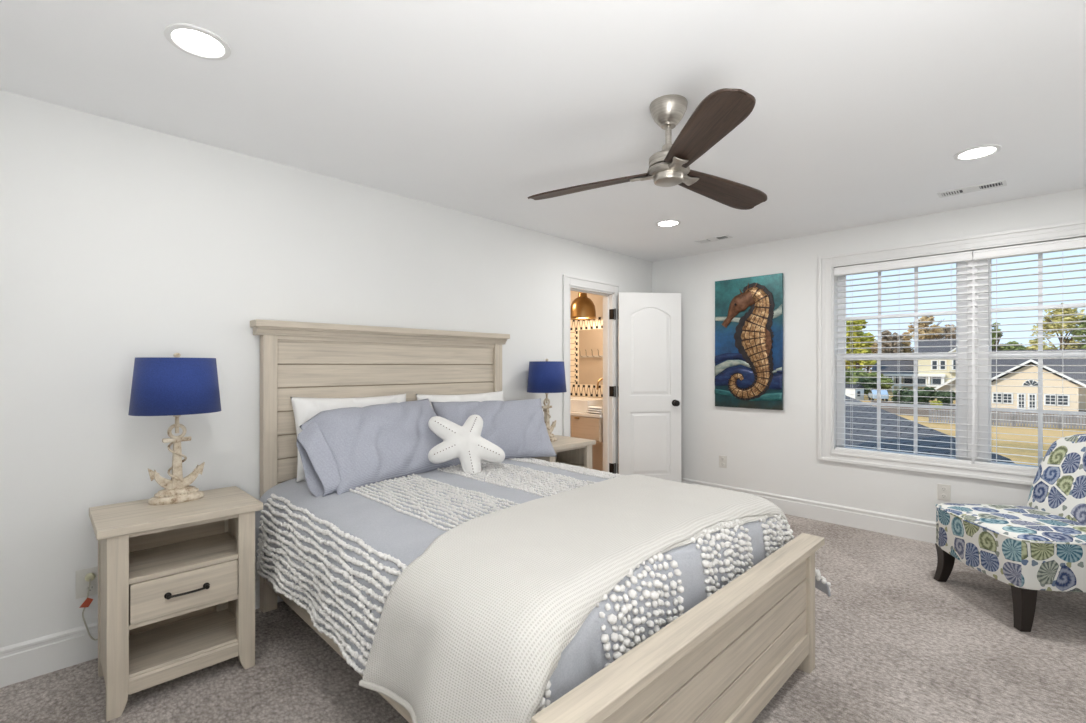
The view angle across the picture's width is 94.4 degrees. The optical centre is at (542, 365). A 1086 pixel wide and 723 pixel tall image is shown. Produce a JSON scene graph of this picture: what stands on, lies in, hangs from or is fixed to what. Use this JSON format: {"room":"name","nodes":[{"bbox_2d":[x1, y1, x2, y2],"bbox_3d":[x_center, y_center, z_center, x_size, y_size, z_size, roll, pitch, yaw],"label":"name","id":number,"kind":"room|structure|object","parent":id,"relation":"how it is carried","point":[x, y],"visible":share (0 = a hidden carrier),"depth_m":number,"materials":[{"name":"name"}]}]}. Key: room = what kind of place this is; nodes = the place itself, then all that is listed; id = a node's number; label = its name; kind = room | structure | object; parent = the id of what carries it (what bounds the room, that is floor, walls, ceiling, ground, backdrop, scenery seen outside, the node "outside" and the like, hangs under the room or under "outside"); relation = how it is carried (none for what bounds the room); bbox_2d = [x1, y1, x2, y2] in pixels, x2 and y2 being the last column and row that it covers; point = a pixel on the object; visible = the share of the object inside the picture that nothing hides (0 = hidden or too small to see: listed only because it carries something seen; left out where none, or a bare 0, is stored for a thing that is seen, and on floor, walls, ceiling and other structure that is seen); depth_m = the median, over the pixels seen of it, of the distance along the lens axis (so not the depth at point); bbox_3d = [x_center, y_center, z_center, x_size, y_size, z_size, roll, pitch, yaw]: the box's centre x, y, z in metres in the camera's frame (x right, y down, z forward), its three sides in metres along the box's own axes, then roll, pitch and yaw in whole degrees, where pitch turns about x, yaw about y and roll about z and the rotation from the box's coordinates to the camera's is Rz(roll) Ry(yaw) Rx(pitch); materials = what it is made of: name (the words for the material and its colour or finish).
{"room":"bedroom","nodes":[
{"label":"bedroom","id":0,"kind":"room"},
{"bbox_2d":[0,90,651,647],"bbox_3d":[-0.752,0.090,3.602,5.620,2.440,0.115,0,0,-45],"label":"wall","id":1,"kind":"structure","parent":0,"point":[121,242],"depth_m":2.43,"materials":[{"name":"paint"}]},
{"bbox_2d":[76,566,97,598],"bbox_3d":[-2.023,0.965,2.247,0.095,0.125,0.011,0,0,-45],"label":"wall outlet","id":2,"kind":"object","parent":1,"relation":"attached to","point":[82,586],"visible":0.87,"depth_m":2.23,"materials":[{"name":"plastic"}]},
{"bbox_2d":[85,584,94,591],"bbox_3d":[-2.021,0.991,2.245,0.033,0.033,0.004,0,0,-45],"label":"socket","id":3,"kind":"object","parent":2,"relation":"attached to","point":[92,587],"depth_m":2.24,"materials":[{"name":"plastic"}]},
{"bbox_2d":[79,573,97,640],"bbox_3d":[-2.003,1.072,2.234,0.086,0.302,0.036,0,0,-45],"label":"cord","id":4,"kind":"object","parent":1,"relation":"hanging from","point":[89,577],"visible":0.93,"depth_m":2.22,"materials":[{"name":"beige plastic"}]},
{"bbox_2d":[0,578,282,687],"bbox_3d":[-0.755,1.232,3.506,5.480,0.156,0.016,0,0,-45],"label":"baseboard","id":5,"kind":"structure","parent":1,"relation":"attached to","point":[29,659],"depth_m":2.15,"materials":[{"name":"paint"}]},
{"bbox_2d":[563,274,619,473],"bbox_3d":[0.470,0.251,4.724,0.821,2.118,0.020,0,0,-45],"label":"trim","id":6,"kind":"structure","parent":1,"relation":"attached to","point":[568,280],"depth_m":4.60,"materials":[{"name":"paint"}]},
{"bbox_2d":[570,286,680,481],"bbox_3d":[0.727,0.295,4.886,1.288,2.030,0.375,0,0,-20],"label":"door","id":7,"kind":"structure","parent":1,"relation":"in","point":[649,324],"depth_m":4.95,"materials":[{"name":"paint"}]},
{"bbox_2d":[0,0,1085,261],"bbox_3d":[0.594,-1.190,2.195,5.820,0.120,4.010,0,0,-45],"label":"ceiling","id":8,"kind":"structure","parent":0,"point":[862,112],"depth_m":2.05,"materials":[{"name":"paint"}]},
{"bbox_2d":[164,23,230,59],"bbox_3d":[-1.201,-1.126,1.754,0.192,0.008,0.192,0,0,-45],"label":"recessed light","id":9,"kind":"object","parent":8,"relation":"in","point":[196,41],"visible":1,"depth_m":1.75,"materials":[{"name":"paint"}]},
{"bbox_2d":[172,29,223,55],"bbox_3d":[-1.201,-1.128,1.754,0.150,0.003,0.150,0,0,-45],"label":"diffuser","id":10,"kind":"object","parent":9,"relation":"attached to","point":[195,42],"depth_m":1.75,"materials":[{"name":"white"}]},
{"bbox_2d":[527,88,766,209],"bbox_3d":[0.571,-0.959,2.277,1.126,0.340,1.171,0,0,-45],"label":"ceiling fan","id":11,"kind":"object","parent":8,"relation":"hanging from","point":[721,111],"visible":1,"depth_m":2.11,"materials":[{"name":"brown wood"}]},
{"bbox_2d":[656,219,680,226],"bbox_3d":[0.988,-1.126,3.974,0.192,0.008,0.192,0,0,-45],"label":"recessed light","id":12,"kind":"object","parent":8,"relation":"in","point":[663,223],"visible":1,"depth_m":3.97,"materials":[{"name":"paint"}]},
{"bbox_2d":[659,221,677,225],"bbox_3d":[0.988,-1.128,3.974,0.150,0.003,0.150,0,0,-45],"label":"diffuser","id":13,"kind":"object","parent":12,"relation":"attached to","point":[661,223],"depth_m":3.98,"materials":[{"name":"white plastic"}]},
{"bbox_2d":[695,235,732,243],"bbox_3d":[1.514,-1.126,4.473,0.120,0.007,0.300,0,0,-45],"label":"ceiling vent","id":14,"kind":"object","parent":8,"relation":"in","point":[722,237],"visible":1,"depth_m":4.47,"materials":[{"name":"metal"}]},
{"bbox_2d":[937,180,1006,197],"bbox_3d":[2.732,-1.126,3.209,0.120,0.007,0.330,0,0,-45],"label":"ceiling vent","id":15,"kind":"object","parent":8,"relation":"in","point":[1001,183],"visible":1,"depth_m":3.20,"materials":[{"name":"metal"}]},
{"bbox_2d":[954,144,1001,160],"bbox_3d":[2.293,-1.126,2.658,0.192,0.008,0.192,0,0,-45],"label":"recessed light","id":16,"kind":"object","parent":8,"relation":"in","point":[981,151],"visible":1,"depth_m":2.65,"materials":[{"name":"paint"}]},
{"bbox_2d":[959,147,995,158],"bbox_3d":[2.293,-1.128,2.658,0.150,0.003,0.150,0,0,-45],"label":"diffuser","id":17,"kind":"object","parent":16,"relation":"attached to","point":[978,152],"depth_m":2.65,"materials":[{"name":"white plastic"}]},
{"bbox_2d":[0,514,1085,722],"bbox_3d":[0.615,1.370,2.174,5.820,0.120,3.952,0,0,-45],"label":"floor","id":18,"kind":"structure","parent":0,"point":[895,643],"depth_m":2.17,"materials":[{"name":"beige carpet"}]},
{"bbox_2d":[89,486,262,721],"bbox_3d":[-1.569,0.955,2.162,0.548,0.710,0.462,0,0,-45],"label":"nightstand","id":19,"kind":"object","parent":18,"relation":"on","point":[176,582],"visible":1,"depth_m":2.08,"materials":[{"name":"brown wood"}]},
{"bbox_2d":[128,353,220,504],"bbox_3d":[-1.634,0.271,2.247,0.336,0.659,0.302,0,0,-45],"label":"table lamp","id":20,"kind":"object","parent":19,"relation":"on","point":[161,386],"visible":1,"depth_m":2.17,"materials":[{"name":"blue fabric"}]},
{"bbox_2d":[129,609,237,678],"bbox_3d":[-1.575,1.189,2.169,0.456,0.018,0.384,0,0,-45],"label":"shelf","id":21,"kind":"object","parent":19,"relation":"attached to","point":[163,648],"depth_m":2.15,"materials":[{"name":"brown wood"}]},
{"bbox_2d":[129,595,237,629],"bbox_3d":[-1.573,0.990,2.167,0.456,0.017,0.390,0,0,-45],"label":"shelf","id":22,"kind":"object","parent":19,"relation":"attached to","point":[225,598],"depth_m":2.01,"materials":[{"name":"brown wood"}]},
{"bbox_2d":[129,532,237,583],"bbox_3d":[-1.573,0.817,2.167,0.456,0.019,0.390,0,0,-45],"label":"shelf","id":23,"kind":"object","parent":19,"relation":"attached to","point":[207,551],"depth_m":2.13,"materials":[{"name":"brown wood"}]},
{"bbox_2d":[250,319,824,722],"bbox_3d":[-0.146,0.534,2.465,1.788,1.552,2.318,0,0,-45],"label":"bed","id":24,"kind":"object","parent":18,"relation":"on","point":[724,659],"visible":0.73,"depth_m":2.04,"materials":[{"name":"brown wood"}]},
{"bbox_3d":[-0.192,0.858,2.516,1.480,0.405,2.025,0,0,-45],"label":"mattress","id":25,"kind":"object","parent":24,"relation":"on","visible":0},
{"bbox_2d":[255,457,830,712],"bbox_3d":[-0.116,0.824,2.446,1.860,0.480,2.272,0,0,-45],"label":"duvet","id":26,"kind":"object","parent":25,"relation":"on","point":[339,558],"visible":0.59,"depth_m":1.95,"materials":[{"name":"grey fabric"}]},
{"bbox_2d":[290,394,405,481],"bbox_3d":[-1.091,0.395,2.943,0.187,0.456,0.711,0,0,42],"label":"bed pillow","id":27,"kind":"object","parent":26,"relation":"on","point":[304,408],"visible":0.26,"depth_m":2.81,"materials":[{"name":"white fabric"}]},
{"bbox_2d":[296,399,460,496],"bbox_3d":[-0.886,0.422,2.813,0.367,0.424,0.914,0,0,39],"label":"pillow sham","id":28,"kind":"object","parent":26,"relation":"on","point":[341,450],"visible":0.91,"depth_m":2.62,"materials":[{"name":"grey fabric"}]},
{"bbox_2d":[416,391,503,409],"bbox_3d":[-0.523,0.405,3.486,0.724,0.442,0.201,0,0,-40],"label":"bed pillow","id":29,"kind":"object","parent":26,"relation":"on","point":[498,395],"visible":0.15,"depth_m":3.49,"materials":[{"name":"white fabric"}]},
{"bbox_2d":[428,415,504,473],"bbox_3d":[-0.436,0.464,2.882,0.435,0.359,0.210,0,0,-12],"label":"cushion","id":30,"kind":"object","parent":26,"relation":"on","point":[465,442],"visible":0.98,"depth_m":2.84,"materials":[{"name":"white fabric"}]},
{"bbox_2d":[431,398,556,458],"bbox_3d":[-0.321,0.425,3.363,0.800,0.382,0.310,0,0,-26],"label":"pillow sham","id":31,"kind":"object","parent":26,"relation":"on","point":[518,427],"visible":0.66,"depth_m":3.32,"materials":[{"name":"grey fabric"}]},
{"bbox_2d":[359,474,789,722],"bbox_3d":[0.276,0.794,2.004,1.844,0.450,0.803,0,0,-45],"label":"throw blanket","id":32,"kind":"object","parent":26,"relation":"on","point":[476,627],"visible":0.93,"depth_m":1.48,"materials":[{"name":"white fabric"}]},
{"bbox_2d":[531,435,595,468],"bbox_3d":[0.086,0.955,4.021,0.548,0.710,0.462,0,0,-45],"label":"nightstand","id":33,"kind":"object","parent":18,"relation":"on","point":[568,450],"visible":0.09,"depth_m":4.04,"materials":[{"name":"brown wood"}]},
{"bbox_2d":[527,359,566,441],"bbox_3d":[0.030,0.271,4.033,0.336,0.659,0.302,0,0,-45],"label":"table lamp","id":34,"kind":"object","parent":33,"relation":"on","point":[546,376],"visible":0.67,"depth_m":3.92,"materials":[{"name":"blue fabric"}]},
{"bbox_2d":[556,460,586,467],"bbox_3d":[0.082,0.817,4.025,0.456,0.019,0.390,0,0,-45],"label":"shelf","id":35,"kind":"object","parent":33,"relation":"attached to","point":[571,462],"depth_m":4.16,"materials":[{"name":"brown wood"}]},
{"bbox_2d":[934,434,1085,631],"bbox_3d":[2.742,0.835,2.745,0.804,0.950,0.678,0,0,7],"label":"slipper chair","id":36,"kind":"object","parent":18,"relation":"on","point":[1040,544],"visible":1,"depth_m":2.69,"materials":[{"name":"fabric"}]},
{"bbox_2d":[570,291,602,470],"bbox_3d":[0.244,0.090,6.201,0.100,2.440,2.160,0,0,-45],"label":"wall","id":37,"kind":"structure","parent":0,"point":[597,449],"depth_m":5.76,"materials":[{"name":"paint"}]},
{"bbox_2d":[570,316,602,397],"bbox_3d":[0.634,-0.102,5.719,0.026,0.915,0.884,0,0,-45],"label":"wall mirror","id":38,"kind":"object","parent":37,"relation":"attached to","point":[586,336],"visible":0.5,"depth_m":5.84,"materials":[{"name":"beige mirror"}]},
{"bbox_2d":[570,412,602,441],"bbox_3d":[0.195,0.626,5.781,0.561,0.277,1.605,0,0,-45],"label":"bathroom vanity","id":39,"kind":"object","parent":37,"relation":"attached to","point":[582,425],"visible":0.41,"depth_m":5.15,"materials":[{"name":"brown wood"}]},
{"bbox_2d":[570,412,602,417],"bbox_3d":[0.198,0.504,5.785,0.551,0.032,1.605,0,0,-45],"label":"countertop","id":40,"kind":"structure","parent":39,"relation":"on","point":[596,415],"depth_m":5.17,"materials":[{"name":"white stone"}]},
{"bbox_2d":[570,397,602,412],"bbox_3d":[0.392,0.421,5.529,0.360,0.133,0.560,0,0,-45],"label":"vessel sink","id":41,"kind":"object","parent":40,"relation":"in","point":[577,404],"visible":0.36,"depth_m":5.31,"materials":[{"name":"white ceramic"}]},
{"bbox_2d":[587,406,602,413],"bbox_3d":[0.557,0.448,5.150,0.130,0.067,0.160,0,0,-45],"label":"folded towel","id":42,"kind":"object","parent":40,"relation":"on","point":[593,409],"visible":0.82,"depth_m":5.10,"materials":[{"name":"white fabric"}]},
{"bbox_2d":[652,187,1085,521],"bbox_3d":[2.555,0.090,4.166,0.140,2.440,3.755,0,0,-45],"label":"wall","id":43,"kind":"structure","parent":0,"point":[766,450],"depth_m":4.38,"materials":[{"name":"paint"}]},
{"bbox_2d":[719,455,726,467],"bbox_3d":[1.742,0.927,4.874,0.011,0.118,0.078,0,0,-45],"label":"wall outlet","id":44,"kind":"object","parent":43,"relation":"attached to","point":[722,459],"visible":1,"depth_m":4.87,"materials":[{"name":"plastic"}]},
{"bbox_2d":[715,273,782,409],"bbox_3d":[1.886,-0.216,4.669,0.088,1.217,0.632,0,0,-45],"label":"picture","id":45,"kind":"object","parent":43,"relation":"attached to","point":[748,310],"visible":1,"depth_m":4.65,"materials":[{"name":"paint"}]},
{"bbox_2d":[681,478,935,543],"bbox_3d":[2.505,1.232,4.105,0.016,0.156,3.739,0,0,-45],"label":"baseboard","id":46,"kind":"structure","parent":43,"relation":"attached to","point":[906,527],"depth_m":4.11,"materials":[{"name":"paint"}]},
{"bbox_2d":[937,484,950,500],"bbox_3d":[2.933,0.925,3.679,0.011,0.118,0.078,0,0,-45],"label":"wall outlet","id":47,"kind":"object","parent":43,"relation":"attached to","point":[943,491],"visible":1,"depth_m":3.68,"materials":[{"name":"plastic"}]},
{"bbox_2d":[818,219,1085,485],"bbox_3d":[3.043,-0.065,3.559,0.024,1.718,2.000,0,0,-45],"label":"trim","id":48,"kind":"structure","parent":43,"relation":"attached to","point":[1077,228],"depth_m":3.85,"materials":[{"name":"paint"}]},
{"bbox_2d":[832,236,1085,466],"bbox_3d":[3.101,-0.059,3.617,0.141,1.555,1.800,0,0,-45],"label":"window","id":49,"kind":"structure","parent":43,"relation":"in","point":[972,404],"depth_m":3.65,"materials":[{"name":"paint"}]},
{"bbox_2d":[834,251,972,463],"bbox_3d":[2.760,-0.061,3.904,0.065,1.518,0.881,0,0,-45],"label":"window blind","id":50,"kind":"object","parent":49,"relation":"attached to","point":[960,257],"visible":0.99,"depth_m":3.89,"materials":[{"name":"white plastic"}]},
{"bbox_2d":[973,237,1085,470],"bbox_3d":[3.385,-0.061,3.275,0.069,1.518,0.885,0,0,-45],"label":"window blind","id":51,"kind":"object","parent":49,"relation":"attached to","point":[1074,243],"visible":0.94,"depth_m":3.38,"materials":[{"name":"white plastic"}]},
{"bbox_3d":[-0.322,-1.180,5.707,1.600,0.100,2.260,0,0,-45],"label":"ceiling","id":52,"kind":"structure","parent":0,"visible":0},
{"bbox_2d":[570,292,595,319],"bbox_3d":[0.434,-0.822,5.515,0.296,0.615,0.296,0,0,-45],"label":"pendant lamp","id":53,"kind":"object","parent":52,"relation":"hanging from","point":[582,307],"visible":0.81,"depth_m":5.41,"materials":[{"name":"gold metal"}]},
{"label":"outside","id":54,"kind":"structure","parent":0,"visible":0},
{"bbox_2d":[845,395,1014,463],"bbox_3d":[4.193,1.456,10.373,4.786,1.292,13.349,0,0,24],"label":"roof","id":55,"kind":"structure","parent":54,"point":[863,411],"depth_m":6.89,"materials":[{"name":"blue stone"}]},
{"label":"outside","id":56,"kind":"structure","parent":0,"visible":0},
{"bbox_2d":[870,401,1085,423],"bbox_3d":[39.749,4.300,48.044,20.690,0.019,18.985,0,0,-45],"label":"gravel drive","id":57,"kind":"structure","parent":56,"point":[895,410],"depth_m":47.42,"materials":[{"name":"grey stone"}]},
{"bbox_2d":[868,390,888,400],"bbox_3d":[41.301,3.610,62.019,1.630,1.380,3.842,0,0,25],"label":"parked car","id":58,"kind":"object","parent":57,"relation":"on","point":[872,394],"visible":0.83,"depth_m":60.77,"materials":[{"name":"blue paint"}]},
{"bbox_2d":[930,401,942,409],"bbox_3d":[36.872,3.648,47.077,1.270,0.910,1.191,0,0,-45],"label":"shrub","id":59,"kind":"object","parent":57,"relation":"on","point":[931,401],"visible":0.37,"depth_m":46.92,"materials":[{"name":"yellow plant"}]},
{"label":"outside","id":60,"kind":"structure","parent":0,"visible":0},
{"bbox_2d":[859,372,1085,465],"bbox_3d":[157.620,4.460,185.305,475.100,0.300,560.000,0,0,-45],"label":"ground","id":61,"kind":"structure","parent":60,"point":[1025,431],"depth_m":31.19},
{"bbox_2d":[845,384,864,399],"bbox_3d":[39.443,3.310,64.000,2.300,2.000,1.900,0,0,-30],"label":"garden shed","id":62,"kind":"object","parent":61,"relation":"on","point":[848,392],"visible":0.72,"depth_m":63.36,"materials":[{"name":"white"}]},
{"bbox_2d":[845,368,867,383],"bbox_3d":[45.563,1.980,74.028,3.907,3.408,4.511,0,0,-45],"label":"shrub","id":63,"kind":"object","parent":61,"relation":"on","point":[853,377],"visible":0.48,"depth_m":73.49,"materials":[{"name":"green plant"}]},
{"bbox_2d":[845,320,876,368],"bbox_3d":[48.657,-1.656,78.710,6.687,11.950,6.565,0,0,-45],"label":"tree","id":64,"kind":"object","parent":61,"relation":"on","point":[853,322],"visible":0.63,"depth_m":76.84,"materials":[{"name":"green plant"}]},
{"bbox_2d":[856,378,876,395],"bbox_3d":[43.590,2.772,67.754,3.507,2.627,3.428,0,0,-45],"label":"shrub","id":65,"kind":"object","parent":61,"relation":"on","point":[866,382],"visible":0.69,"depth_m":66.92,"materials":[{"name":"green plant"}]},
{"bbox_2d":[863,339,882,372],"bbox_3d":[93.937,-1.733,144.747,10.005,12.104,11.263,0,0,-45],"label":"tree","id":66,"kind":"object","parent":61,"relation":"on","point":[874,345],"visible":0.11,"depth_m":142.44,"materials":[{"name":"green plant"}]},
{"bbox_2d":[868,372,893,389],"bbox_3d":[50.403,2.442,75.725,4.340,3.259,4.434,0,0,-45],"label":"shrub","id":67,"kind":"object","parent":61,"relation":"on","point":[874,374],"visible":0.28,"depth_m":74.61,"materials":[{"name":"green plant"}]},
{"bbox_2d":[872,330,903,360],"bbox_3d":[65.718,-1.290,95.833,6.080,11.217,5.426,0,0,-45],"label":"tree","id":68,"kind":"object","parent":61,"relation":"on","point":[886,332],"visible":0.36,"depth_m":94.97,"materials":[{"name":"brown plant"}]},
{"bbox_2d":[890,388,913,403],"bbox_3d":[41.505,3.456,57.580,2.704,1.985,2.522,0,0,-9],"label":"shrub","id":69,"kind":"object","parent":61,"relation":"on","point":[903,391],"visible":0.46,"depth_m":57.47,"materials":[{"name":"green plant"}]},
{"bbox_2d":[901,332,913,352],"bbox_3d":[71.216,-1.179,98.089,6.163,10.996,6.342,0,0,-45],"label":"tree","id":70,"kind":"object","parent":61,"relation":"on","point":[905,338],"visible":0.16,"depth_m":97.21,"materials":[{"name":"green plant"}]},
{"bbox_2d":[871,339,955,392],"bbox_3d":[62.292,-0.072,80.755,16.032,8.763,17.100,0,0,38],"label":"house","id":71,"kind":"structure","parent":61,"relation":"on","point":[938,371],"depth_m":80.67,"materials":[{"name":"yellow"}]},
{"bbox_2d":[902,387,935,404],"bbox_3d":[41.874,3.355,55.846,2.850,2.195,3.517,0,0,-45],"label":"shrub","id":72,"kind":"object","parent":61,"relation":"on","point":[928,395],"visible":0.71,"depth_m":55.09,"materials":[{"name":"green plant"}]},
{"bbox_2d":[907,316,944,338],"bbox_3d":[79.699,-3.268,103.891,7.964,15.173,6.982,0,0,-45],"label":"tree","id":73,"kind":"object","parent":61,"relation":"on","point":[924,318],"visible":0.42,"depth_m":102.97,"materials":[{"name":"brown plant"}]},
{"bbox_2d":[933,324,955,338],"bbox_3d":[82.692,-2.095,102.187,6.263,12.828,6.775,0,0,-45],"label":"tree","id":74,"kind":"object","parent":61,"relation":"on","point":[946,330],"visible":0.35,"depth_m":101.43,"materials":[{"name":"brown plant"}]},
{"bbox_2d":[934,390,955,405],"bbox_3d":[43.130,3.514,53.977,2.738,1.894,2.269,0,0,-45],"label":"shrub","id":75,"kind":"object","parent":61,"relation":"on","point":[938,393],"visible":0.78,"depth_m":53.57,"materials":[{"name":"green plant"}]},
{"bbox_2d":[992,322,1008,349],"bbox_3d":[90.134,-2.263,99.888,3.922,13.163,4.137,0,0,-45],"label":"tree","id":76,"kind":"object","parent":61,"relation":"on","point":[997,334],"visible":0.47,"depth_m":99.61,"materials":[{"name":"green plant"}]},
{"bbox_2d":[929,410,1085,428],"bbox_3d":[33.887,3.770,35.577,10.586,1.080,0.173,0,0,28],"label":"picket fence","id":77,"kind":"object","parent":61,"relation":"on","point":[1005,418],"visible":0.6,"depth_m":35.47,"materials":[{"name":"grey wood"}]},
{"bbox_2d":[1002,341,1025,349],"bbox_3d":[100.382,-0.558,108.112,6.836,9.753,5.841,0,0,-45],"label":"tree","id":78,"kind":"object","parent":61,"relation":"on","point":[1016,347],"visible":0.28,"depth_m":106.53,"materials":[{"name":"green plant"}]},
{"bbox_2d":[1024,339,1048,349],"bbox_3d":[103.620,-0.783,105.695,4.944,10.203,5.039,0,0,-45],"label":"tree","id":79,"kind":"object","parent":61,"relation":"on","point":[1033,340],"visible":0.08,"depth_m":105.78,"materials":[{"name":"green plant"}]},
{"bbox_2d":[991,349,1085,411],"bbox_3d":[56.889,1.260,49.837,16.050,6.100,19.290,0,0,-45],"label":"house","id":80,"kind":"structure","parent":61,"relation":"on","point":[1065,379],"depth_m":49.32,"materials":[{"name":"beige"}]},
{"bbox_2d":[1028,303,1085,349],"bbox_3d":[95.034,-3.646,92.293,7.930,15.930,8.845,0,0,-45],"label":"tree","id":81,"kind":"object","parent":61,"relation":"on","point":[1066,310],"visible":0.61,"depth_m":91.50,"materials":[{"name":"green plant"}]},
{"bbox_2d":[1064,317,1085,348],"bbox_3d":[97.462,-2.391,89.850,6.135,13.420,6.796,0,0,-45],"label":"tree","id":82,"kind":"object","parent":61,"relation":"on","point":[1082,332],"visible":0.33,"depth_m":89.90,"materials":[{"name":"green plant"}]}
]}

